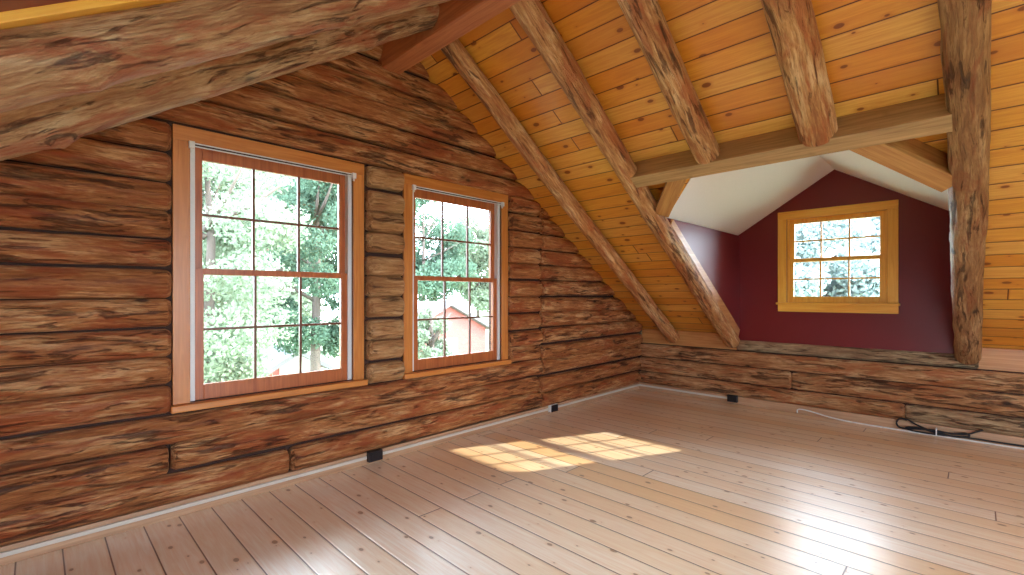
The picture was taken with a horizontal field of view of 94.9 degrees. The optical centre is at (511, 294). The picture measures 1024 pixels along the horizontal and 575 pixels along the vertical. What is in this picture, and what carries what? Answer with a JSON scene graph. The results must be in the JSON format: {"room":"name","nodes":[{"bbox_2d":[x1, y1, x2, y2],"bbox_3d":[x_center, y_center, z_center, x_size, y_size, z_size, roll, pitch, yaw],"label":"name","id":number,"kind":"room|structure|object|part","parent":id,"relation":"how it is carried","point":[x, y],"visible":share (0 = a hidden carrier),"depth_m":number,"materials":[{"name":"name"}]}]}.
{"room":"attic room","nodes":[
{"label":"attic room","id":0,"kind":"room"},
{"bbox_2d":[0,44,642,545],"bbox_3d":[-1.228,-0.470,4.339,0.315,3.940,9.550,0,0,45],"label":"wall","id":1,"kind":"structure","parent":0,"point":[89,433],"depth_m":3.32,"materials":[{"name":"brown wood"}]},
{"bbox_2d":[169,124,367,413],"bbox_3d":[-1.847,-0.181,3.716,0.220,1.952,1.426,0,0,45],"label":"window","id":2,"kind":"structure","parent":1,"relation":"in","point":[188,329],"depth_m":3.52,"materials":[{"name":"brown wood"}]},
{"bbox_3d":[-2.263,-0.156,3.215,0.022,1.802,0.100,0,0,45],"label":"casing","id":3,"kind":"part","parent":2,"relation":"part of","materials":[{"name":"brown wood"}]},
{"bbox_3d":[-1.806,-1.107,3.675,0.025,0.100,1.396,0,0,45],"label":"casing","id":4,"kind":"part","parent":2,"relation":"part of","materials":[{"name":"brown wood"}]},
{"bbox_3d":[-1.874,-0.601,3.742,0.035,0.912,1.126,0,0,45],"label":"sash","id":5,"kind":"part","parent":2,"relation":"part of","materials":[{"name":"brown wood"}]},
{"bbox_3d":[-1.846,0.278,3.714,0.037,0.935,1.126,0,0,45],"label":"sash","id":6,"kind":"part","parent":2,"relation":"part of","materials":[{"name":"brown wood"}]},
{"bbox_2d":[188,140,355,180],"bbox_3d":[-1.789,-1.024,3.658,0.030,0.068,1.220,0,0,45],"label":"curtain rod","id":7,"kind":"object","parent":2,"relation":"attached to","point":[191,144],"visible":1,"depth_m":3.56,"materials":[{"name":"white plastic"}]},
{"bbox_3d":[-1.352,-0.156,4.137,0.022,1.802,0.100,0,0,45],"label":"casing","id":8,"kind":"part","parent":2,"relation":"part of","materials":[{"name":"brown wood"}]},
{"bbox_2d":[0,383,638,565],"bbox_3d":[-1.175,1.448,4.301,0.045,0.105,9.170,0,0,45],"label":"baseboard","id":9,"kind":"structure","parent":1,"relation":"attached to","point":[17,557],"depth_m":3.42,"materials":[{"name":"white wood"}]},
{"bbox_2d":[0,384,639,557],"bbox_3d":[-1.153,1.435,4.279,0.017,0.026,9.070,0,0,45],"label":"cable raceway","id":10,"kind":"object","parent":1,"relation":"attached to","point":[153,514],"visible":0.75,"depth_m":3.41,"materials":[{"name":"plastic"}]},
{"bbox_2d":[367,448,382,462],"bbox_3d":[-1.219,1.428,4.183,0.058,0.092,0.132,0,0,45],"label":"outlet box","id":11,"kind":"object","parent":1,"relation":"attached to","point":[376,454],"visible":1,"depth_m":4.16,"materials":[{"name":"black plastic"}]},
{"bbox_2d":[378,0,520,73],"bbox_3d":[1.903,-2.245,1.329,8.600,0.390,0.184,0,0,45],"label":"ridge beam","id":12,"kind":"structure","parent":1,"relation":"attached to","point":[456,18],"depth_m":3.69,"materials":[{"name":"brown wood"}]},
{"bbox_2d":[0,4,438,160],"bbox_3d":[-2.228,-0.753,2.095,0.235,3.120,4.650,0,0,45],"label":"rafter","id":13,"kind":"object","parent":12,"relation":"attached to","point":[58,123],"visible":0.72,"depth_m":2.46,"materials":[{"name":"brown wood"}]},
{"bbox_2d":[0,0,450,112],"bbox_3d":[-1.675,-0.735,1.549,0.242,3.114,4.664,0,0,44],"label":"rafter","id":14,"kind":"object","parent":12,"relation":"attached to","point":[49,61],"visible":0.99,"depth_m":1.76,"materials":[{"name":"brown wood"}]},
{"bbox_2d":[440,39,679,342],"bbox_3d":[0.930,-0.776,5.586,0.201,3.012,4.533,0,0,44],"label":"rafter","id":15,"kind":"object","parent":12,"relation":"attached to","point":[455,52],"visible":0.98,"depth_m":4.96,"materials":[{"name":"brown wood"}]},
{"bbox_2d":[509,0,739,347],"bbox_3d":[1.548,-0.780,4.972,0.218,3.024,4.539,0,0,44],"label":"rafter","id":16,"kind":"object","parent":12,"relation":"attached to","point":[531,15],"visible":0.98,"depth_m":4.20,"materials":[{"name":"brown wood"}]},
{"bbox_2d":[655,179,686,216],"bbox_3d":[1.544,-1.026,4.524,0.206,0.480,0.681,0,0,2],"label":"brace","id":17,"kind":"object","parent":16,"relation":"attached to","point":[669,195],"visible":0.69,"depth_m":4.51,"materials":[{"name":"brown wood"}]},
{"bbox_2d":[937,0,991,364],"bbox_3d":[3.216,-0.779,3.323,0.226,3.010,4.558,0,0,44],"label":"rafter","id":18,"kind":"object","parent":12,"relation":"attached to","point":[965,45],"visible":1,"depth_m":3.05,"materials":[{"name":"brown wood"}]},
{"bbox_2d":[630,93,952,187],"bbox_3d":[1.962,-1.160,3.784,2.315,0.252,0.230,0,0,45],"label":"header beam","id":19,"kind":"structure","parent":18,"relation":"attached to","point":[927,116],"depth_m":3.48,"materials":[{"name":"brown wood"}]},
{"bbox_2d":[617,0,719,163],"bbox_3d":[1.108,-1.697,3.408,0.224,1.194,1.716,0,0,43],"label":"rafter","id":20,"kind":"object","parent":19,"relation":"on","point":[646,19],"visible":1,"depth_m":3.39,"materials":[{"name":"brown wood"}]},
{"bbox_2d":[761,0,837,146],"bbox_3d":[1.685,-1.685,2.856,0.255,1.227,1.746,0,0,44],"label":"rafter","id":21,"kind":"object","parent":19,"relation":"on","point":[792,24],"visible":1,"depth_m":2.99,"materials":[{"name":"brown wood"}]},
{"bbox_2d":[850,138,951,191],"bbox_3d":[2.785,-1.003,3.347,0.798,0.527,0.208,0,0,0],"label":"brace","id":22,"kind":"object","parent":18,"relation":"attached to","point":[919,161],"visible":0.49,"depth_m":3.29,"materials":[{"name":"brown wood"}]},
{"bbox_2d":[402,173,510,378],"bbox_3d":[-0.583,-0.181,4.996,0.220,1.952,1.426,0,0,45],"label":"window","id":23,"kind":"structure","parent":1,"relation":"in","point":[411,362],"depth_m":4.94,"materials":[{"name":"brown wood"}]},
{"bbox_3d":[-0.998,-0.156,4.496,0.022,1.802,0.100,0,0,45],"label":"casing","id":24,"kind":"part","parent":23,"relation":"part of","materials":[{"name":"brown wood"}]},
{"bbox_3d":[-0.609,-0.601,5.023,0.035,0.912,1.126,0,0,45],"label":"sash","id":25,"kind":"part","parent":23,"relation":"part of","materials":[{"name":"brown wood"}]},
{"bbox_3d":[-0.582,0.278,4.995,0.037,0.935,1.126,0,0,45],"label":"sash","id":26,"kind":"part","parent":23,"relation":"part of","materials":[{"name":"brown wood"}]},
{"bbox_3d":[-0.542,-1.107,4.956,0.025,0.100,1.396,0,0,45],"label":"casing","id":27,"kind":"part","parent":23,"relation":"part of","materials":[{"name":"brown wood"}]},
{"bbox_2d":[412,184,503,207],"bbox_3d":[-0.524,-1.024,4.939,0.030,0.068,1.220,0,0,45],"label":"curtain rod","id":28,"kind":"object","parent":23,"relation":"attached to","point":[414,188],"visible":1,"depth_m":4.87,"materials":[{"name":"white plastic"}]},
{"bbox_3d":[-0.526,-1.048,4.940,0.009,0.009,1.196,0,0,45],"label":"rod","id":29,"kind":"part","parent":28,"relation":"part of","materials":[{"name":"white plastic"}]},
{"bbox_3d":[-0.526,-1.028,4.940,0.009,0.009,1.196,0,0,45],"label":"rod","id":30,"kind":"part","parent":28,"relation":"part of","materials":[{"name":"white plastic"}]},
{"bbox_3d":[-0.609,-0.576,5.023,0.004,0.790,1.024,0,0,45],"label":"pane","id":31,"kind":"part","parent":23,"relation":"part of","materials":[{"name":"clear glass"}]},
{"bbox_3d":[-0.087,-0.156,5.418,0.022,1.802,0.100,0,0,45],"label":"casing","id":32,"kind":"part","parent":23,"relation":"part of","materials":[{"name":"brown wood"}]},
{"bbox_2d":[548,403,557,411],"bbox_3d":[0.524,1.428,5.947,0.058,0.092,0.132,0,0,45],"label":"outlet box","id":33,"kind":"object","parent":1,"relation":"attached to","point":[553,407],"visible":1,"depth_m":5.92,"materials":[{"name":"black plastic"}]},
{"bbox_2d":[0,389,1023,574],"bbox_3d":[1.808,1.560,1.376,8.800,0.120,9.600,0,0,45],"label":"floor","id":34,"kind":"structure","parent":0,"point":[638,481],"depth_m":3.29,"materials":[{"name":"brown wood"}]},
{"bbox_2d":[796,409,1023,449],"bbox_3d":[4.688,1.463,4.818,0.061,0.072,3.139,0,0,-44],"label":"cable","id":35,"kind":"object","parent":34,"relation":"on","point":[797,409],"visible":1,"depth_m":5.14,"materials":[{"name":"white plastic"}]},
{"bbox_2d":[896,418,1023,446],"bbox_3d":[5.041,1.425,4.479,2.160,0.125,0.071,0,0,45],"label":"power cord","id":36,"kind":"object","parent":34,"relation":"on","point":[936,432],"visible":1,"depth_m":4.95,"materials":[{"name":"plastic"}]},
{"bbox_2d":[0,0,1023,349],"bbox_3d":[1.915,-0.903,1.341,9.000,3.241,9.809,0,0,45],"label":"ceiling","id":37,"kind":"structure","parent":0,"point":[878,53],"depth_m":3.69,"materials":[{"name":"brown wood"}]},
{"bbox_2d":[667,218,738,326],"bbox_3d":[2.413,-0.146,5.810,0.030,1.359,2.140,0,0,45],"label":"wall","id":38,"kind":"structure","parent":0,"point":[717,252],"depth_m":6.05,"materials":[{"name":"red paint"}]},
{"bbox_2d":[670,219,739,335],"bbox_3d":[2.418,-0.122,5.776,0.025,1.399,2.082,0,0,45],"label":"trim","id":39,"kind":"structure","parent":38,"relation":"attached to","point":[708,282],"depth_m":5.72,"materials":[{"name":"white wood"}]},
{"bbox_2d":[667,150,948,234],"bbox_3d":[3.045,-1.225,4.835,2.300,0.800,2.920,0,0,45],"label":"ceiling","id":40,"kind":"structure","parent":0,"point":[732,202],"depth_m":5.20,"materials":[{"name":"white paint"}]},
{"bbox_2d":[638,340,1023,436],"bbox_3d":[5.150,1.064,4.619,8.600,0.873,0.290,0,0,45],"label":"wall","id":41,"kind":"structure","parent":0,"point":[923,387],"depth_m":5.55,"materials":[{"name":"brown wood"}]},
{"bbox_2d":[640,384,726,398],"bbox_3d":[2.522,1.435,7.019,1.355,0.026,0.017,0,0,45],"label":"cable raceway","id":42,"kind":"object","parent":41,"relation":"attached to","point":[640,384],"visible":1,"depth_m":6.97,"materials":[{"name":"plastic"}]},
{"bbox_2d":[642,329,736,349],"bbox_3d":[2.638,0.662,7.106,1.470,0.235,0.040,0,0,45],"label":"trim","id":43,"kind":"structure","parent":41,"relation":"attached to","point":[687,338],"depth_m":7.04,"materials":[{"name":"brown wood"}]},
{"bbox_2d":[727,394,737,402],"bbox_3d":[3.039,1.428,6.480,0.132,0.092,0.058,0,0,45],"label":"outlet box","id":44,"kind":"object","parent":41,"relation":"attached to","point":[730,398],"visible":1,"depth_m":6.46,"materials":[{"name":"black plastic"}]},
{"bbox_2d":[639,382,1023,447],"bbox_3d":[5.091,1.448,4.526,8.555,0.105,0.045,0,0,45],"label":"baseboard","id":45,"kind":"structure","parent":41,"relation":"attached to","point":[787,407],"depth_m":5.61,"materials":[{"name":"white wood"}]},
{"bbox_2d":[977,347,1023,372],"bbox_3d":[6.536,0.662,3.257,4.715,0.235,0.040,0,0,45],"label":"trim","id":46,"kind":"structure","parent":41,"relation":"attached to","point":[1000,359],"depth_m":4.77,"materials":[{"name":"brown wood"}]},
{"bbox_2d":[737,169,953,353],"bbox_3d":[4.022,-0.388,5.824,2.420,2.315,0.140,0,0,45],"label":"wall","id":47,"kind":"structure","parent":0,"point":[924,320],"depth_m":5.58,"materials":[{"name":"red paint"}]},
{"bbox_2d":[776,200,899,313],"bbox_3d":[3.992,-0.435,5.815,1.265,1.300,0.215,0,0,45],"label":"window","id":48,"kind":"structure","parent":47,"relation":"in","point":[888,211],"depth_m":5.72,"materials":[{"name":"brown wood"}]},
{"bbox_3d":[3.551,-0.445,6.175,0.100,1.080,0.022,0,0,45],"label":"casing","id":49,"kind":"part","parent":48,"relation":"part of","materials":[{"name":"brown wood"}]},
{"bbox_3d":[3.989,-0.188,5.812,0.995,0.565,0.037,0,0,45],"label":"sash","id":50,"kind":"part","parent":48,"relation":"part of","materials":[{"name":"brown wood"}]},
{"bbox_3d":[4.017,-0.705,5.840,0.995,0.560,0.035,0,0,45],"label":"sash","id":51,"kind":"part","parent":48,"relation":"part of","materials":[{"name":"brown wood"}]},
{"bbox_3d":[3.954,-1.035,5.776,1.235,0.100,0.025,0,0,45],"label":"casing","id":52,"kind":"part","parent":48,"relation":"part of","materials":[{"name":"brown wood"}]},
{"bbox_3d":[4.358,-0.445,5.378,0.100,1.080,0.022,0,0,45],"label":"casing","id":53,"kind":"part","parent":48,"relation":"part of","materials":[{"name":"brown wood"}]},
{"label":"outside","id":54,"kind":"structure","parent":0,"visible":0},
{"bbox_2d":[215,312,488,369],"bbox_3d":[7.643,4.550,34.613,150.000,0.100,180.000,0,0,45],"label":"ground","id":55,"kind":"structure","parent":54,"point":[335,363],"depth_m":43.61,"materials":[{"name":"white"}]},
{"bbox_2d":[202,165,274,333],"bbox_3d":[-12.142,-0.649,18.378,5.440,10.310,6.218,0,0,9],"label":"tree","id":56,"kind":"object","parent":55,"relation":"on","point":[220,185],"visible":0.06,"depth_m":17.53,"materials":[{"name":"green plant"}]},
{"bbox_2d":[202,161,312,383],"bbox_3d":[-7.481,0.250,11.226,4.840,8.514,4.839,0,0,45],"label":"tree","id":57,"kind":"object","parent":55,"relation":"on","point":[220,235],"visible":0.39,"depth_m":11.02,"materials":[{"name":"green plant"}]},
{"bbox_2d":[247,345,333,376],"bbox_3d":[-9.263,3.275,18.913,3.700,2.450,2.600,0,0,45],"label":"house","id":58,"kind":"structure","parent":55,"relation":"on","point":[282,364],"depth_m":17.77,"materials":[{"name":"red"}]},
{"bbox_2d":[256,171,327,321],"bbox_3d":[-12.644,-1.783,25.707,7.215,12.575,7.332,0,0,45],"label":"tree","id":59,"kind":"object","parent":55,"relation":"on","point":[306,311],"visible":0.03,"depth_m":25.51,"materials":[{"name":"green plant"}]},
{"bbox_2d":[251,177,338,370],"bbox_3d":[-6.570,-0.085,15.871,4.558,9.181,4.372,0,0,45],"label":"tree","id":60,"kind":"object","parent":55,"relation":"on","point":[320,199],"visible":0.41,"depth_m":15.21,"materials":[{"name":"green plant"}]},
{"bbox_2d":[418,304,456,358],"bbox_3d":[-3.439,2.452,19.783,2.309,4.124,2.269,0,0,-6],"label":"tree","id":61,"kind":"object","parent":55,"relation":"on","point":[426,329],"visible":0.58,"depth_m":19.60,"materials":[{"name":"green plant"}]},
{"bbox_2d":[415,198,478,301],"bbox_3d":[-7.333,-2.561,38.531,8.514,14.131,8.149,0,0,45],"label":"tree","id":62,"kind":"object","parent":55,"relation":"on","point":[431,265],"visible":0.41,"depth_m":38.17,"materials":[{"name":"green plant"}]},
{"bbox_2d":[418,301,488,354],"bbox_3d":[-5.532,2.425,26.963,6.700,4.150,6.100,0,0,45],"label":"house","id":63,"kind":"structure","parent":55,"relation":"on","point":[457,335],"depth_m":25.52,"materials":[{"name":"red"}]},
{"bbox_2d":[446,213,488,315],"bbox_3d":[-3.750,-1.755,46.317,8.262,12.520,8.253,0,0,11],"label":"tree","id":64,"kind":"object","parent":55,"relation":"on","point":[479,255],"visible":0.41,"depth_m":43.90,"materials":[{"name":"green plant"}]},
{"bbox_2d":[794,218,879,296],"bbox_3d":[10.336,0.512,16.645,4.793,7.991,4.563,0,0,-17],"label":"tree","id":65,"kind":"object","parent":55,"relation":"on","point":[830,229],"visible":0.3,"depth_m":15.18,"materials":[{"name":"green plant"}]},
{"bbox_2d":[828,217,879,274],"bbox_3d":[16.021,0.087,19.696,5.781,8.840,4.681,0,0,8],"label":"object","id":66,"kind":"object","parent":55,"relation":"on","point":[873,244],"visible":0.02,"depth_m":18.54,"materials":[{"name":"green plant"}]},
{"bbox_3d":[-2.362,-0.895,2.106,1.840,0.100,5.764,0,33,45],"label":"ceiling","id":67,"kind":"structure","parent":0,"visible":0},
{"bbox_2d":[0,0,181,29],"bbox_3d":[-2.019,-0.550,1.186,0.180,2.331,3.564,0,0,45],"label":"trim","id":68,"kind":"structure","parent":67,"relation":"attached to","point":[66,10],"depth_m":1.59,"materials":[{"name":"brown wood"}]}
]}

